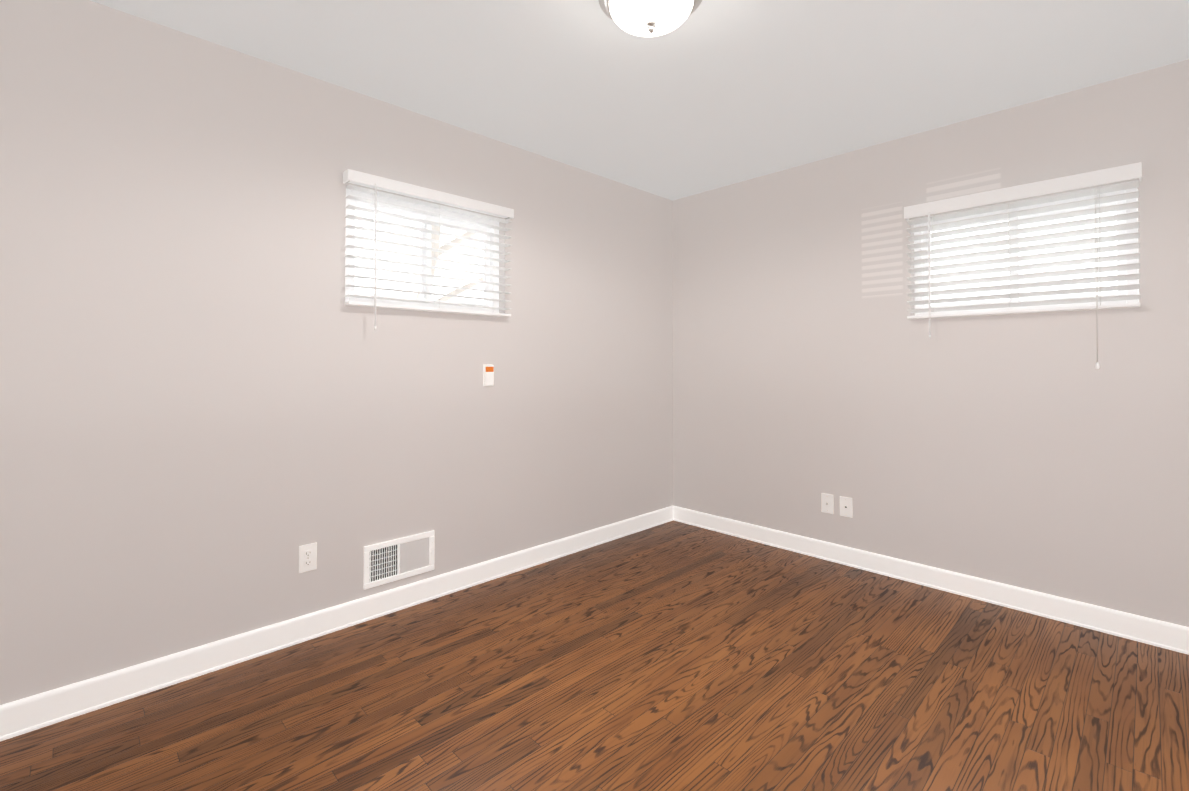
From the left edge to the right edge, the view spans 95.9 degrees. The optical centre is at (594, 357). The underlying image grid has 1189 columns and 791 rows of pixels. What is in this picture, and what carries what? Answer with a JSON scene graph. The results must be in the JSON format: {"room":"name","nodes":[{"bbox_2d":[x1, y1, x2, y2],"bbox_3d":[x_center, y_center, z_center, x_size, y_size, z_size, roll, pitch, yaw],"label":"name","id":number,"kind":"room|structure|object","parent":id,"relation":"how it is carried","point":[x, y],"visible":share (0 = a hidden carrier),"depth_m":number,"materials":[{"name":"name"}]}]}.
{"room":"empty bedroom","nodes":[
{"label":"empty bedroom","id":0,"kind":"room"},
{"bbox_2d":[0,0,672,704],"bbox_3d":[-0.956,-0.003,2.686,4.160,2.422,0.160,1,-1,-44],"label":"wall","id":1,"kind":"structure","parent":0,"point":[220,402],"depth_m":2.16,"materials":[{"name":"paint"}]},
{"bbox_2d":[299,542,316,572],"bbox_3d":[-1.227,0.857,2.296,0.070,0.115,0.007,1,-1,-44],"label":"outlet","id":2,"kind":"object","parent":1,"relation":"attached to","point":[307,557],"visible":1,"depth_m":2.29,"materials":[{"name":"white plastic"}]},
{"bbox_2d":[0,506,672,740],"bbox_3d":[-0.837,1.156,2.663,4.000,0.105,0.018,1,-1,-44],"label":"baseboard","id":3,"kind":"structure","parent":1,"relation":"attached to","point":[34,712],"depth_m":2.19,"materials":[{"name":"white wood"}]},
{"bbox_2d":[364,530,433,589],"bbox_3d":[-0.930,0.967,2.576,0.348,0.196,0.016,1,-1,-44],"label":"air vent","id":4,"kind":"object","parent":1,"relation":"in","point":[402,558],"visible":1,"depth_m":2.57,"materials":[{"name":"white metal"}]},
{"bbox_2d":[345,189,498,312],"bbox_3d":[-0.876,-0.509,2.784,0.859,0.541,0.070,1,-1,-44],"label":"window","id":5,"kind":"structure","parent":1,"relation":"in","point":[351,280],"depth_m":2.77,"materials":[{"name":"white"}]},
{"bbox_2d":[343,169,513,329],"bbox_3d":[-0.786,-0.476,2.690,0.890,0.706,0.080,1,-1,-44],"label":"window blind","id":6,"kind":"object","parent":5,"relation":"attached to","point":[384,184],"visible":1,"depth_m":2.63,"materials":[{"name":"white plastic"}]},
{"bbox_2d":[483,364,493,385],"bbox_3d":[-0.577,0.097,2.927,0.062,0.118,0.019,1,-1,-44],"label":"thermostat","id":7,"kind":"object","parent":1,"relation":"attached to","point":[488,374],"visible":1,"depth_m":2.92,"materials":[{"name":"white plastic"}]},
{"bbox_2d":[0,520,1188,790],"bbox_3d":[0.236,1.244,1.555,4.320,0.100,3.420,1,-1,-44],"label":"floor","id":8,"kind":"structure","parent":0,"point":[674,656],"depth_m":1.88,"materials":[{"name":"brown wood"}]},
{"bbox_2d":[90,0,1188,200],"bbox_3d":[0.236,-1.278,1.587,4.320,0.100,3.420,1,-1,-44],"label":"ceiling","id":9,"kind":"structure","parent":0,"point":[706,95],"depth_m":2.23,"materials":[{"name":"paint"}]},
{"bbox_2d":[598,0,701,36],"bbox_3d":[0.182,-1.137,1.730,0.354,0.179,0.354,1,-1,-44],"label":"flush-mount light","id":10,"kind":"object","parent":9,"relation":"hanging from","point":[647,18],"visible":1,"depth_m":1.71,"materials":[{"name":"white glass"}]},
{"bbox_2d":[672,59,1188,626],"bbox_3d":[1.730,0.002,3.018,0.160,2.422,3.420,1,-1,-44],"label":"wall","id":11,"kind":"structure","parent":0,"point":[1030,451],"depth_m":2.79,"materials":[{"name":"paint"}]},
{"bbox_2d":[821,493,833,513],"bbox_3d":[1.397,0.878,3.224,0.016,0.115,0.072,1,-1,-44],"label":"outlet","id":12,"kind":"object","parent":11,"relation":"attached to","point":[827,504],"visible":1,"depth_m":3.22,"materials":[{"name":"white plastic"}]},
{"bbox_2d":[840,496,852,517],"bbox_3d":[1.476,0.877,3.148,0.008,0.115,0.072,1,-1,-44],"label":"outlet","id":13,"kind":"object","parent":11,"relation":"attached to","point":[846,506],"visible":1,"depth_m":3.15,"materials":[{"name":"white plastic"}]},
{"bbox_2d":[673,506,1188,654],"bbox_3d":[1.666,1.159,2.941,0.018,0.105,3.100,1,-1,-44],"label":"baseboard","id":14,"kind":"structure","parent":11,"relation":"attached to","point":[1159,633],"depth_m":2.71,"materials":[{"name":"white wood"}]},
{"bbox_2d":[914,188,1138,315],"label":"window","id":15,"kind":"structure","parent":11,"relation":"in","point":[1126,282],"depth_m":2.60,"materials":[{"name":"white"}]},
{"bbox_2d":[904,162,1141,368],"bbox_3d":[1.994,-0.379,2.578,0.080,0.868,0.896,1,-1,-44],"label":"window blind","id":16,"kind":"object","parent":15,"relation":"attached to","point":[1102,176],"visible":1,"depth_m":2.52,"materials":[{"name":"white plastic"}]},
{"label":"outside","id":17,"kind":"structure","parent":0,"visible":0},
{"bbox_2d":[355,205,483,303],"bbox_3d":[-1.926,-0.377,3.867,6.000,4.400,0.001,1,-1,-44],"label":"window","id":18,"kind":"structure","parent":17,"point":[387,275],"depth_m":4.28,"materials":[{"name":"glass"}]},
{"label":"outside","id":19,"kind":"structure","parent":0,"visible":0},
{"bbox_2d":[416,225,483,300],"bbox_3d":[-1.247,-1.824,4.104,3.463,5.724,0.926,1,-1,-44],"label":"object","id":20,"kind":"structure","parent":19,"point":[458,291],"depth_m":4.42,"materials":[{"name":"beige plant"}]}
]}

